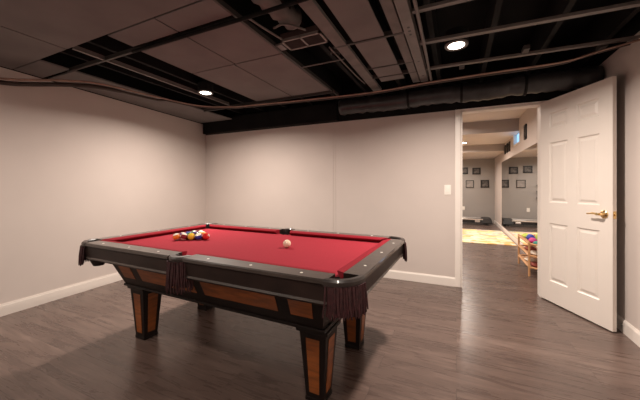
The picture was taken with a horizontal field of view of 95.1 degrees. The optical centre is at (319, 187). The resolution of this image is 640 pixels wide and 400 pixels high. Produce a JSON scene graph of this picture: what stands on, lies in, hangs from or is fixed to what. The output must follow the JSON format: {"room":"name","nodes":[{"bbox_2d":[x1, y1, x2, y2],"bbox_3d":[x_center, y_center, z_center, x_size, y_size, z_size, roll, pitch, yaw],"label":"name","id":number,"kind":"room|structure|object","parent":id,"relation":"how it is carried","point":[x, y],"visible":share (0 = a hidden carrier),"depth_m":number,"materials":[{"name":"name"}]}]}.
{"room":"basement billiard room","nodes":[
{"label":"basement billiard room","id":0,"kind":"room"},
{"bbox_2d":[0,67,205,304],"bbox_3d":[-3.048,-0.146,2.279,0.120,2.600,6.231,0,0,20],"label":"wall","id":1,"kind":"structure","parent":0,"point":[77,166],"depth_m":3.21,"materials":[{"name":"paint"}]},
{"bbox_2d":[0,26,65,68],"bbox_3d":[-2.866,-1.093,1.529,0.915,0.014,2.138,0,0,25],"label":"tile","id":2,"kind":"structure","parent":1,"relation":"attached to","point":[17,49],"depth_m":2.30,"materials":[{"name":"paint"}]},
{"bbox_2d":[0,272,122,316],"bbox_3d":[-2.987,1.101,2.250,0.014,0.105,5.981,0,0,20],"label":"baseboard","id":3,"kind":"structure","parent":1,"relation":"attached to","point":[28,302],"depth_m":3.00,"materials":[{"name":"white paint"}]},
{"bbox_2d":[0,66,202,123],"bbox_3d":[-2.992,-1.262,2.251,0.004,0.368,5.976,0,0,20],"label":"trim","id":4,"kind":"structure","parent":1,"relation":"attached to","point":[0,66],"depth_m":3.16,"materials":[{"name":"black paint"}]},
{"bbox_2d":[0,222,639,399],"bbox_3d":[0.566,1.194,4.535,5.469,0.080,13.340,0,0,25],"label":"floor","id":5,"kind":"structure","parent":0,"point":[492,336],"depth_m":2.07,"materials":[{"name":"brown wood"}]},
{"bbox_2d":[78,223,406,399],"bbox_3d":[-0.549,0.771,2.209,2.186,0.765,1.328,0,0,26],"label":"pool table","id":6,"kind":"object","parent":5,"relation":"on","point":[323,278],"visible":0.92,"depth_m":1.71,"materials":[{"name":"red fabric"}]},
{"bbox_2d":[100,240,186,255],"bbox_3d":[-1.218,0.410,1.987,0.882,0.038,0.053,0,0,26],"label":"cushion","id":7,"kind":"object","parent":6,"relation":"on","point":[182,253],"depth_m":1.91,"materials":[{"name":"red fabric"}]},
{"bbox_2d":[102,225,205,241],"bbox_3d":[-1.398,0.410,2.628,0.053,0.038,0.988,0,0,26],"label":"cushion","id":8,"kind":"object","parent":6,"relation":"on","point":[128,238],"depth_m":2.54,"materials":[{"name":"red fabric"}]},
{"bbox_2d":[173,233,179,239],"bbox_3d":[-1.157,0.398,2.359,0.057,0.057,0.056,0,0,-36],"label":"ball","id":9,"kind":"object","parent":6,"relation":"on","point":[176,236],"visible":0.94,"depth_m":2.34,"materials":[{"name":"orange plastic"}]},
{"bbox_2d":[180,233,187,239],"bbox_3d":[-1.099,0.398,2.364,0.057,0.057,0.057,0,0,19],"label":"ball","id":10,"kind":"object","parent":6,"relation":"on","point":[183,236],"visible":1,"depth_m":2.35,"materials":[{"name":"plastic"}]},
{"bbox_2d":[188,233,194,239],"bbox_3d":[-1.042,0.398,2.369,0.056,0.057,0.057,0,0,-38],"label":"ball","id":11,"kind":"object","parent":6,"relation":"on","point":[191,236],"visible":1,"depth_m":2.35,"materials":[{"name":"yellow plastic"}]},
{"bbox_2d":[195,233,201,239],"bbox_3d":[-0.984,0.398,2.374,0.056,0.057,0.057,0,0,33],"label":"ball","id":12,"kind":"object","parent":6,"relation":"on","point":[198,236],"visible":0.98,"depth_m":2.35,"materials":[{"name":"plastic"}]},
{"bbox_2d":[202,233,209,239],"bbox_3d":[-0.927,0.398,2.379,0.056,0.057,0.057,0,0,-4],"label":"ball","id":13,"kind":"object","parent":6,"relation":"on","point":[205,236],"visible":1,"depth_m":2.36,"materials":[{"name":"red plastic"}]},
{"bbox_2d":[209,224,279,233],"bbox_3d":[-0.781,0.410,2.879,0.882,0.038,0.053,0,0,26],"label":"cushion","id":14,"kind":"object","parent":6,"relation":"on","point":[212,226],"depth_m":2.84,"materials":[{"name":"red fabric"}]},
{"bbox_2d":[199,254,334,273],"bbox_3d":[-0.315,0.410,1.544,0.882,0.038,0.053,0,0,26],"label":"cushion","id":15,"kind":"object","parent":6,"relation":"on","point":[207,255],"depth_m":1.48,"materials":[{"name":"red fabric"}]},
{"bbox_2d":[283,240,290,247],"bbox_3d":[-0.234,0.398,2.067,0.057,0.057,0.057,0,0,25],"label":"ball","id":16,"kind":"object","parent":6,"relation":"on","point":[286,243],"visible":1,"depth_m":2.05,"materials":[{"name":"white plastic"}]},
{"bbox_2d":[290,231,387,241],"bbox_3d":[0.122,0.410,2.436,0.882,0.038,0.053,0,0,26],"label":"cushion","id":17,"kind":"object","parent":6,"relation":"on","point":[332,236],"depth_m":2.41,"materials":[{"name":"red fabric"}]},
{"bbox_2d":[337,239,389,278],"bbox_3d":[0.302,0.410,1.795,0.053,0.038,0.988,0,0,26],"label":"cushion","id":18,"kind":"object","parent":6,"relation":"on","point":[342,272],"depth_m":1.59,"materials":[{"name":"red fabric"}]},
{"bbox_2d":[462,217,492,224],"bbox_3d":[4.297,1.046,9.523,2.245,0.215,0.517,0,0,25],"label":"deck","id":19,"kind":"object","parent":5,"relation":"on","point":[484,220],"visible":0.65,"depth_m":9.04,"materials":[{"name":"black plastic"}]},
{"bbox_2d":[481,217,492,223],"bbox_3d":[5.176,1.022,9.117,0.311,0.165,0.511,0,0,25],"label":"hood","id":20,"kind":"object","parent":19,"relation":"attached to","point":[484,220],"depth_m":8.91,"materials":[{"name":"black plastic"}]},
{"bbox_2d":[462,229,516,245],"bbox_3d":[3.248,1.148,7.230,2.380,0.012,2.150,0,0,25],"label":"play mat","id":21,"kind":"object","parent":5,"relation":"on","point":[468,235],"visible":0.44,"depth_m":6.67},
{"bbox_2d":[518,234,536,275],"bbox_3d":[2.970,0.929,4.077,0.245,0.450,0.926,0,0,25],"label":"rack","id":22,"kind":"object","parent":5,"relation":"on","point":[527,252],"visible":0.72,"depth_m":4.04,"materials":[{"name":"brown wood"}]},
{"bbox_2d":[524,246,536,250],"bbox_3d":[3.010,0.867,4.186,0.154,0.054,0.267,0,0,25],"label":"toy","id":23,"kind":"object","parent":22,"relation":"on","point":[525,247],"visible":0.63,"depth_m":4.12,"materials":[{"name":"red"}]},
{"bbox_2d":[524,257,536,261],"bbox_3d":[3.001,1.023,4.168,0.154,0.042,0.266,0,0,25],"label":"toy","id":24,"kind":"object","parent":22,"relation":"on","point":[526,258],"visible":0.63,"depth_m":4.12,"materials":[{"name":"beige fabric"}]},
{"bbox_2d":[526,234,535,239],"bbox_3d":[2.960,0.699,4.108,0.109,0.089,0.185,0,0,25],"label":"toy","id":25,"kind":"object","parent":22,"relation":"on","point":[528,236],"visible":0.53,"depth_m":4.07,"materials":[{"name":"blue plastic"}]},
{"bbox_2d":[528,238,536,242],"bbox_3d":[2.869,0.711,3.938,0.102,0.066,0.179,0,0,25],"label":"toy","id":26,"kind":"object","parent":22,"relation":"on","point":[531,240],"visible":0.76,"depth_m":3.90,"materials":[{"name":"plastic"}]},
{"bbox_2d":[530,261,536,266],"bbox_3d":[2.864,1.017,3.873,0.140,0.054,0.208,0,0,25],"label":"toy","id":27,"kind":"object","parent":22,"relation":"on","point":[533,263],"visible":0.65,"depth_m":3.85,"materials":[{"name":"red"}]},
{"bbox_2d":[530,250,536,255],"bbox_3d":[2.881,0.873,3.910,0.142,0.042,0.250,0,0,25],"label":"toy","id":28,"kind":"object","parent":22,"relation":"on","point":[533,252],"visible":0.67,"depth_m":3.87,"materials":[{"name":"beige fabric"}]},
{"bbox_2d":[206,102,541,276],"bbox_3d":[0.380,0.126,4.033,5.142,2.056,0.120,0,0,25],"label":"wall","id":29,"kind":"structure","parent":0,"point":[384,176],"depth_m":3.95,"materials":[{"name":"paint"}]},
{"bbox_2d":[203,102,338,134],"bbox_3d":[-0.864,-1.027,4.490,2.440,0.238,0.090,0,0,25],"label":"bulkhead","id":30,"kind":"object","parent":29,"relation":"attached to","point":[322,113],"visible":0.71,"depth_m":4.34,"materials":[{"name":"black paint"}]},
{"bbox_2d":[147,31,288,108],"bbox_3d":[-1.224,-1.310,2.749,0.038,0.269,3.550,0,0,25],"label":"joist","id":31,"kind":"object","parent":30,"relation":"attached to","point":[282,105],"visible":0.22,"depth_m":4.18,"materials":[{"name":"black paint"}]},
{"bbox_2d":[67,16,234,71],"bbox_3d":[-1.445,-1.101,2.320,2.020,0.038,0.020,0,0,25],"label":"rail","id":32,"kind":"object","parent":31,"relation":"hanging from","point":[127,51],"visible":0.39,"depth_m":2.36,"materials":[{"name":"brown metal"}]},
{"bbox_2d":[14,59,68,77],"bbox_3d":[-2.580,-1.093,2.705,0.480,0.014,0.213,0,0,25],"label":"tile","id":33,"kind":"structure","parent":32,"relation":"on","point":[39,68],"depth_m":2.69,"materials":[{"name":"paint"}]},
{"bbox_2d":[48,71,231,122],"bbox_3d":[-2.156,-1.093,3.843,0.673,0.014,2.123,0,0,25],"label":"tile","id":34,"kind":"structure","parent":32,"relation":"on","point":[195,114],"depth_m":3.70,"materials":[{"name":"paint"}]},
{"bbox_2d":[108,17,177,46],"bbox_3d":[-1.257,-1.093,2.072,0.498,0.014,0.183,0,0,25],"label":"tile","id":35,"kind":"structure","parent":32,"relation":"on","point":[151,29],"depth_m":2.05,"materials":[{"name":"paint"}]},
{"bbox_2d":[72,46,228,105],"bbox_3d":[-1.570,-1.104,3.082,0.024,0.038,1.740,0,0,25],"label":"rail","id":36,"kind":"object","parent":32,"relation":"attached to","point":[76,48],"visible":0.89,"depth_m":2.79,"materials":[{"name":"brown metal"}]},
{"bbox_2d":[141,37,233,72],"bbox_3d":[-1.092,-1.093,2.456,0.513,0.014,0.498,0,0,25],"label":"tile","id":37,"kind":"structure","parent":32,"relation":"on","point":[187,54],"depth_m":2.41,"materials":[{"name":"paint"}]},
{"bbox_2d":[131,0,308,52],"bbox_3d":[-0.306,-1.060,1.734,2.621,0.054,0.039,0,0,27],"label":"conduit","id":38,"kind":"object","parent":32,"relation":"attached to","point":[293,2],"visible":1,"depth_m":1.89,"materials":[{"name":"black metal"}]},
{"bbox_2d":[184,19,314,104],"bbox_3d":[-0.844,-1.310,2.572,0.038,0.269,3.550,0,0,25],"label":"joist","id":39,"kind":"object","parent":30,"relation":"attached to","point":[310,97],"visible":0.11,"depth_m":3.97,"materials":[{"name":"black paint"}]},
{"bbox_2d":[223,0,341,100],"bbox_3d":[-0.463,-1.310,2.395,0.038,0.269,3.550,0,0,25],"label":"joist","id":40,"kind":"object","parent":30,"relation":"attached to","point":[304,56],"visible":0.44,"depth_m":2.65,"materials":[{"name":"black paint"}]},
{"bbox_2d":[0,44,629,108],"bbox_3d":[-0.295,-0.974,3.002,5.212,0.200,1.596,0,0,1],"label":"insulated pipe","id":41,"kind":"object","parent":29,"relation":"attached to","point":[2,82],"visible":0.73,"depth_m":2.79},
{"bbox_2d":[379,0,419,82],"bbox_3d":[0.455,-1.109,1.856,0.067,0.054,2.550,0,0,25],"label":"channel","id":42,"kind":"object","parent":41,"relation":"on","point":[388,6],"visible":0.79,"depth_m":2.08,"materials":[{"name":"black metal"}]},
{"bbox_2d":[333,30,404,48],"bbox_3d":[0.352,-1.098,2.153,0.540,0.038,0.022,0,0,25],"label":"rail","id":43,"kind":"object","parent":42,"relation":"attached to","point":[386,33],"visible":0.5,"depth_m":2.13,"materials":[{"name":"brown metal"}]},
{"bbox_2d":[324,0,383,41],"bbox_3d":[0.062,-1.093,1.515,0.231,0.014,1.388,0,0,25],"label":"tile","id":44,"kind":"structure","parent":43,"relation":"on","point":[357,18],"depth_m":1.88,"materials":[{"name":"paint"}]},
{"bbox_2d":[355,38,396,67],"bbox_3d":[0.468,-1.093,2.386,0.231,0.014,0.508,0,0,25],"label":"tile","id":45,"kind":"structure","parent":43,"relation":"on","point":[378,53],"depth_m":2.35,"materials":[{"name":"paint"}]},
{"bbox_2d":[367,59,413,69],"bbox_3d":[0.635,-1.099,2.594,0.440,0.038,0.012,0,0,25],"label":"rail","id":46,"kind":"object","parent":42,"relation":"attached to","point":[401,61],"visible":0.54,"depth_m":2.58,"materials":[{"name":"brown metal"}]},
{"bbox_2d":[372,69,416,78],"bbox_3d":[0.710,-1.099,2.825,0.500,0.038,0.012,0,0,25],"label":"rail","id":47,"kind":"object","parent":42,"relation":"attached to","point":[406,71],"visible":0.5,"depth_m":2.80,"materials":[{"name":"brown metal"}]},
{"bbox_2d":[299,0,381,90],"bbox_3d":[0.067,-1.094,2.037,0.090,0.028,2.750,0,0,25],"label":"board","id":48,"kind":"object","parent":47,"relation":"attached to","point":[311,8],"visible":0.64,"depth_m":2.12,"materials":[{"name":"black wood"}]},
{"bbox_2d":[373,65,403,81],"bbox_3d":[0.658,-1.093,2.793,0.231,0.014,0.368,0,0,25],"label":"tile","id":49,"kind":"structure","parent":47,"relation":"on","point":[390,70],"depth_m":2.76,"materials":[{"name":"paint"}]},
{"bbox_2d":[1,39,637,107],"bbox_3d":[-0.279,-0.989,2.957,5.198,0.161,1.586,0,0,1],"label":"copper pipe","id":50,"kind":"object","parent":29,"relation":"attached to","point":[637,39],"visible":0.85,"depth_m":2.76,"materials":[{"name":"black metal"}]},
{"bbox_2d":[393,0,427,81],"bbox_3d":[0.522,-1.101,1.809,0.071,0.070,2.520,0,0,25],"label":"channel","id":51,"kind":"object","parent":50,"relation":"on","point":[404,9],"visible":1,"depth_m":2.07,"materials":[{"name":"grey metal"}]},
{"bbox_2d":[412,0,471,14],"bbox_3d":[1.234,-1.094,1.516,1.456,0.020,0.034,0,0,25],"label":"rail","id":52,"kind":"object","parent":51,"relation":"attached to","point":[432,6],"visible":1,"depth_m":1.75,"materials":[{"name":"brown metal"}]},
{"bbox_2d":[420,0,639,45],"bbox_3d":[1.429,-1.094,1.935,1.458,0.020,0.040,0,0,23],"label":"rail","id":53,"kind":"object","parent":51,"relation":"attached to","point":[632,4],"visible":1,"depth_m":1.92,"materials":[{"name":"brown metal"}]},
{"bbox_2d":[413,0,431,80],"bbox_3d":[0.639,-1.056,1.881,0.025,0.031,2.150,0,0,25],"label":"conduit","id":54,"kind":"object","parent":53,"relation":"attached to","point":[416,8],"visible":1,"depth_m":2.02,"materials":[{"name":"brown metal"}]},
{"bbox_2d":[444,26,468,50],"bbox_3d":[1.039,-1.130,2.230,0.168,0.108,0.168,0,0,25],"label":"recessed light","id":55,"kind":"object","parent":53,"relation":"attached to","point":[457,44],"visible":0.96,"depth_m":2.19,"materials":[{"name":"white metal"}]},
{"bbox_2d":[448,42,464,48],"bbox_3d":[1.039,-1.083,2.230,0.120,0.004,0.120,0,0,25],"label":"diffuser","id":56,"kind":"object","parent":55,"relation":"attached to","point":[451,45],"depth_m":2.23,"materials":[{"name":"beige plastic"}]},
{"bbox_2d":[426,35,639,69],"bbox_3d":[1.654,-1.099,2.417,1.458,0.035,0.281,0,0,23],"label":"rail","id":57,"kind":"object","parent":51,"relation":"attached to","point":[630,38],"depth_m":2.33,"materials":[{"name":"brown metal"}]},
{"bbox_2d":[0,39,639,106],"bbox_3d":[-0.272,-0.985,2.929,5.195,0.157,1.583,0,0,1],"label":"copper pipe","id":58,"kind":"object","parent":29,"relation":"attached to","point":[638,39],"visible":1,"depth_m":2.77,"materials":[{"name":"black metal"}]},
{"bbox_2d":[203,89,333,111],"bbox_3d":[-0.742,-1.082,3.700,1.970,0.038,0.020,0,0,25],"label":"rail","id":59,"kind":"object","parent":58,"relation":"on","point":[329,91],"visible":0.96,"depth_m":3.58,"materials":[{"name":"brown metal"}]},
{"bbox_2d":[193,64,290,100],"bbox_3d":[-0.780,-1.093,3.144,0.498,0.014,0.988,0,0,25],"label":"tile","id":60,"kind":"structure","parent":59,"relation":"on","point":[232,77],"depth_m":3.03,"materials":[{"name":"paint"}]},
{"bbox_2d":[213,0,338,95],"bbox_3d":[-0.399,-1.101,2.089,0.068,0.038,3.050,0,0,25],"label":"rail","id":61,"kind":"object","parent":59,"relation":"attached to","point":[225,6],"depth_m":2.22,"materials":[{"name":"brown metal"}]},
{"bbox_2d":[0,0,198,48],"bbox_3d":[-1.762,-1.093,1.014,1.498,0.014,2.138,0,0,25],"label":"ceiling panel","id":62,"kind":"structure","parent":61,"relation":"on","point":[66,24],"depth_m":1.86,"materials":[{"name":"paint"}]},
{"bbox_2d":[155,0,230,31],"bbox_3d":[-0.806,-1.093,1.862,0.473,0.014,0.183,0,0,25],"label":"tile","id":63,"kind":"structure","parent":61,"relation":"on","point":[200,12],"depth_m":1.85,"materials":[{"name":"paint"}]},
{"bbox_2d":[189,22,279,63],"bbox_3d":[-0.634,-1.093,2.243,0.473,0.014,0.498,0,0,25],"label":"tile","id":64,"kind":"structure","parent":61,"relation":"on","point":[237,43],"depth_m":2.21,"materials":[{"name":"paint"}]},
{"bbox_2d":[235,53,328,95],"bbox_3d":[-0.325,-1.093,2.932,0.483,0.014,0.988,0,0,25],"label":"tile","id":65,"kind":"structure","parent":61,"relation":"on","point":[277,70],"depth_m":2.81,"materials":[{"name":"paint"}]},
{"bbox_2d":[302,59,343,67],"bbox_3d":[0.023,-1.086,2.560,0.400,0.012,0.012,0,0,25],"label":"rail","id":66,"kind":"object","parent":61,"relation":"attached to","point":[338,59],"visible":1,"depth_m":2.55,"materials":[{"name":"brown metal"}]},
{"bbox_2d":[331,46,339,55],"bbox_3d":[0.129,-1.141,2.455,0.080,0.050,0.080,0,0,25],"label":"junction box","id":67,"kind":"object","parent":66,"relation":"attached to","point":[336,51],"visible":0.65,"depth_m":2.43,"materials":[{"name":"brown metal"}]},
{"bbox_2d":[329,46,364,83],"bbox_3d":[0.279,-1.083,2.683,0.025,0.036,0.901,0,0,27],"label":"wire","id":68,"kind":"object","parent":66,"relation":"hanging from","point":[329,46],"visible":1,"depth_m":2.57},
{"bbox_2d":[209,44,590,134],"bbox_3d":[0.379,-1.174,4.031,5.142,0.544,0.124,0,0,25],"label":"trim","id":69,"kind":"structure","parent":29,"relation":"attached to","point":[348,87],"depth_m":3.40,"materials":[{"name":"black paint"}]},
{"bbox_2d":[384,270,454,286],"bbox_3d":[-0.193,1.101,4.226,3.900,0.105,0.014,0,0,25],"label":"baseboard","id":70,"kind":"structure","parent":29,"relation":"attached to","point":[393,274],"depth_m":3.55,"materials":[{"name":"white paint"}]},
{"bbox_2d":[444,185,450,194],"bbox_3d":[1.501,0.029,3.439,0.072,0.116,0.010,0,0,25],"label":"light switch","id":71,"kind":"object","parent":29,"relation":"attached to","point":[447,188],"visible":1,"depth_m":3.44,"materials":[{"name":"white plastic"}]},
{"bbox_2d":[455,100,547,297],"bbox_3d":[2.010,0.127,3.267,0.912,2.055,0.144,0,0,25],"label":"trim","id":72,"kind":"structure","parent":29,"relation":"attached to","point":[458,113],"depth_m":3.37,"materials":[{"name":"white paint"}]},
{"bbox_2d":[541,76,616,331],"bbox_3d":[2.327,0.131,2.687,0.158,2.023,0.766,0,0,-1],"label":"door","id":73,"kind":"structure","parent":72,"relation":"attached to","point":[579,126],"depth_m":2.60,"materials":[{"name":"white paint"}]},
{"bbox_2d":[222,0,608,81],"bbox_3d":[-0.943,-1.476,1.298,5.469,0.060,6.196,0,0,25],"label":"ceiling","id":74,"kind":"structure","parent":0,"point":[472,14],"depth_m":2.63,"materials":[{"name":"black paint"}]},
{"bbox_2d":[40,52,223,115],"bbox_3d":[-2.366,-1.310,3.282,0.038,0.269,3.550,0,0,25],"label":"joist","id":75,"kind":"object","parent":74,"relation":"attached to","point":[61,59],"visible":0.33,"depth_m":3.40,"materials":[{"name":"black paint"}]},
{"bbox_2d":[60,42,243,114],"bbox_3d":[-1.986,-1.310,3.104,0.038,0.269,3.550,0,0,25],"label":"joist","id":76,"kind":"object","parent":74,"relation":"attached to","point":[86,45],"visible":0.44,"depth_m":3.22,"materials":[{"name":"black paint"}]},
{"bbox_2d":[88,34,265,111],"bbox_3d":[-1.605,-1.310,2.927,0.038,0.269,3.550,0,0,25],"label":"joist","id":77,"kind":"object","parent":74,"relation":"attached to","point":[106,42],"visible":0.33,"depth_m":2.94,"materials":[{"name":"black paint"}]},
{"bbox_2d":[198,81,212,95],"bbox_3d":[-1.309,-1.130,3.346,0.168,0.108,0.168,0,0,25],"label":"recessed light","id":78,"kind":"object","parent":77,"relation":"attached to","point":[204,88],"visible":1,"depth_m":3.29,"materials":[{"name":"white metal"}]},
{"bbox_2d":[280,0,371,95],"bbox_3d":[-0.082,-1.310,2.217,0.038,0.269,3.550,0,0,25],"label":"joist","id":79,"kind":"object","parent":74,"relation":"attached to","point":[306,21],"visible":0.12,"depth_m":2.73,"materials":[{"name":"black paint"}]},
{"bbox_2d":[252,0,301,29],"bbox_3d":[-0.424,-1.192,1.690,0.166,0.182,0.916,0,0,33],"label":"flexible duct","id":80,"kind":"object","parent":79,"relation":"hanging from","point":[286,15],"visible":0.75,"depth_m":1.93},
{"bbox_2d":[273,23,305,30],"bbox_3d":[-0.216,-1.105,2.000,0.235,0.036,0.094,0,0,4],"label":"wire","id":81,"kind":"object","parent":80,"relation":"hanging from","point":[280,24],"visible":1,"depth_m":1.99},
{"bbox_2d":[280,25,328,50],"bbox_3d":[-0.117,-1.122,2.200,0.330,0.060,0.156,0,0,25],"label":"air vent","id":82,"kind":"object","parent":79,"relation":"attached to","point":[296,39],"visible":0.94,"depth_m":2.17,"materials":[{"name":"metal"}]},
{"bbox_2d":[249,18,281,39],"bbox_3d":[-0.379,-1.096,2.019,0.020,0.014,0.344,0,0,33],"label":"wire","id":83,"kind":"object","parent":82,"relation":"hanging from","point":[251,19],"visible":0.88,"depth_m":2.02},
{"bbox_2d":[368,0,405,91],"bbox_3d":[0.299,-1.310,2.040,0.038,0.269,3.550,0,0,25],"label":"joist","id":84,"kind":"object","parent":74,"relation":"attached to","point":[400,82],"visible":0.14,"depth_m":2.80,"materials":[{"name":"black paint"}]},
{"bbox_2d":[423,0,441,85],"bbox_3d":[0.679,-1.310,1.862,0.038,0.269,3.550,0,0,25],"label":"joist","id":85,"kind":"object","parent":74,"relation":"attached to","point":[431,18],"visible":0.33,"depth_m":2.39,"materials":[{"name":"black paint"}]},
{"bbox_2d":[338,66,604,114],"bbox_3d":[1.414,-1.024,3.225,2.550,0.217,0.226,0,0,25],"label":"duct","id":86,"kind":"object","parent":85,"relation":"hanging from","point":[569,79],"visible":1,"depth_m":3.04,"materials":[{"name":"metal"}]},
{"bbox_2d":[479,0,502,81],"bbox_3d":[1.060,-1.310,1.685,0.038,0.269,3.550,0,0,25],"label":"joist","id":87,"kind":"object","parent":74,"relation":"attached to","point":[494,6],"visible":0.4,"depth_m":2.33,"materials":[{"name":"black paint"}]},
{"bbox_2d":[523,0,576,74],"bbox_3d":[1.441,-1.310,1.508,0.038,0.269,3.550,0,0,25],"label":"joist","id":88,"kind":"object","parent":74,"relation":"attached to","point":[543,34],"visible":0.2,"depth_m":2.35,"materials":[{"name":"black paint"}]},
{"bbox_2d":[573,0,639,68],"bbox_3d":[1.821,-1.310,1.330,0.038,0.269,3.550,0,0,25],"label":"joist","id":89,"kind":"object","parent":74,"relation":"attached to","point":[604,26],"visible":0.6,"depth_m":2.35,"materials":[{"name":"black paint"}]},
{"bbox_2d":[462,158,494,222],"bbox_3d":[3.741,-0.146,10.348,4.440,2.600,0.120,0,0,25],"label":"wall","id":90,"kind":"structure","parent":0,"point":[478,201],"depth_m":9.59,"materials":[{"name":"grey paint"}]},
{"bbox_2d":[462,167,467,173],"bbox_3d":[4.809,-0.556,9.774,0.240,0.220,0.020,0,0,25],"label":"picture frame","id":91,"kind":"object","parent":90,"relation":"attached to","point":[465,169],"visible":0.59,"depth_m":9.75,"materials":[{"name":"black wood"}]},
{"bbox_2d":[466,180,473,187],"bbox_3d":[4.967,-0.111,9.700,0.240,0.250,0.020,0,0,25],"label":"picture frame","id":92,"kind":"object","parent":90,"relation":"attached to","point":[469,183],"visible":1,"depth_m":9.69,"materials":[{"name":"wood"}]},
{"bbox_2d":[466,181,472,186],"bbox_3d":[4.968,-0.111,9.702,0.196,0.206,0.010,0,0,25],"label":"print","id":93,"kind":"object","parent":92,"relation":"attached to","point":[468,183],"depth_m":9.70},
{"bbox_2d":[472,168,480,174],"bbox_3d":[5.144,-0.536,9.617,0.240,0.220,0.020,0,0,25],"label":"picture frame","id":94,"kind":"object","parent":90,"relation":"attached to","point":[475,171],"visible":1,"depth_m":9.62,"materials":[{"name":"black wood"}]},
{"bbox_2d":[462,151,503,159],"bbox_3d":[3.205,-1.151,9.340,4.320,0.429,2.160,0,0,25],"label":"ceiling","id":95,"kind":"structure","parent":90,"relation":"attached to","point":[489,154],"depth_m":8.57,"materials":[{"name":"paint"}]},
{"bbox_2d":[481,180,488,187],"bbox_3d":[5.362,-0.116,9.516,0.240,0.250,0.020,0,0,25],"label":"picture frame","id":96,"kind":"object","parent":90,"relation":"attached to","point":[484,183],"visible":1,"depth_m":9.51,"materials":[{"name":"black wood"}]},
{"bbox_2d":[482,181,487,185],"bbox_3d":[5.363,-0.116,9.519,0.160,0.170,0.010,0,0,25],"label":"print","id":97,"kind":"object","parent":96,"relation":"attached to","point":[484,183],"depth_m":9.51},
{"bbox_2d":[462,108,527,122],"bbox_3d":[2.178,-1.406,7.136,4.320,0.080,7.024,0,0,25],"label":"ceiling","id":98,"kind":"structure","parent":0,"point":[508,114],"depth_m":5.63,"materials":[{"name":"paint"}]},
{"bbox_2d":[495,108,536,243],"bbox_3d":[4.190,-0.146,6.198,0.120,2.600,7.024,0,0,25],"label":"wall","id":99,"kind":"structure","parent":0,"point":[529,117],"depth_m":6.01,"materials":[{"name":"paint"}]},
{"bbox_2d":[462,144,504,152],"bbox_3d":[2.748,-1.026,8.358,4.320,0.180,0.008,0,0,25],"label":"beam","id":100,"kind":"structure","parent":99,"relation":"attached to","point":[490,147],"depth_m":7.64,"materials":[{"name":"paint"}]},
{"bbox_2d":[462,131,517,145],"bbox_3d":[2.361,-1.240,7.527,4.320,0.249,1.840,0,0,25],"label":"ceiling","id":101,"kind":"structure","parent":99,"relation":"attached to","point":[499,137],"depth_m":6.67,"materials":[{"name":"paint"}]},
{"bbox_2d":[462,118,518,134],"bbox_3d":[1.970,-1.240,6.690,4.320,0.249,0.008,0,0,25],"label":"beam","id":102,"kind":"structure","parent":99,"relation":"attached to","point":[506,125],"depth_m":5.97,"materials":[{"name":"paint"}]},
{"bbox_2d":[494,220,535,258],"bbox_3d":[4.132,1.101,6.231,0.014,0.105,7.014,0,0,25],"label":"baseboard","id":103,"kind":"structure","parent":99,"relation":"attached to","point":[503,229],"depth_m":6.84,"materials":[{"name":"white paint"}]},
{"bbox_2d":[513,130,519,146],"bbox_3d":[4.054,-0.996,5.944,0.112,0.239,0.680,0,0,25],"label":"window","id":104,"kind":"structure","parent":99,"relation":"in","point":[516,138],"depth_m":6.23,"materials":[{"name":"blue glass"}]},
{"bbox_2d":[502,143,536,246],"bbox_3d":[3.845,0.174,5.606,0.006,1.710,5.110,0,0,25],"label":"wall mirror","id":105,"kind":"object","parent":99,"relation":"attached to","point":[519,172],"visible":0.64,"depth_m":5.60,"materials":[{"name":"clear glass"}]},
{"bbox_2d":[524,124,526,139],"bbox_3d":[3.646,-0.986,5.196,0.020,0.260,0.170,0,0,25],"label":"picture frame","id":106,"kind":"object","parent":99,"relation":"attached to","point":[525,125],"visible":1,"depth_m":5.13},
{"bbox_2d":[599,31,639,330],"bbox_3d":[1.482,-0.146,0.168,0.120,2.600,6.196,0,0,25],"label":"wall","id":107,"kind":"structure","parent":0,"point":[624,63],"depth_m":2.29,"materials":[{"name":"paint"}]},
{"bbox_2d":[591,11,639,66],"bbox_3d":[1.425,-1.294,0.192,0.004,0.305,5.952,0,0,25],"label":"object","id":108,"kind":"structure","parent":107,"relation":"attached to","point":[632,27],"depth_m":2.36,"materials":[{"name":"black paint"}]},
{"bbox_2d":[617,314,639,346],"bbox_3d":[1.421,1.101,0.196,0.014,0.105,5.956,0,0,25],"label":"baseboard","id":109,"kind":"structure","parent":107,"relation":"attached to","point":[630,331],"depth_m":2.24,"materials":[{"name":"white paint"}]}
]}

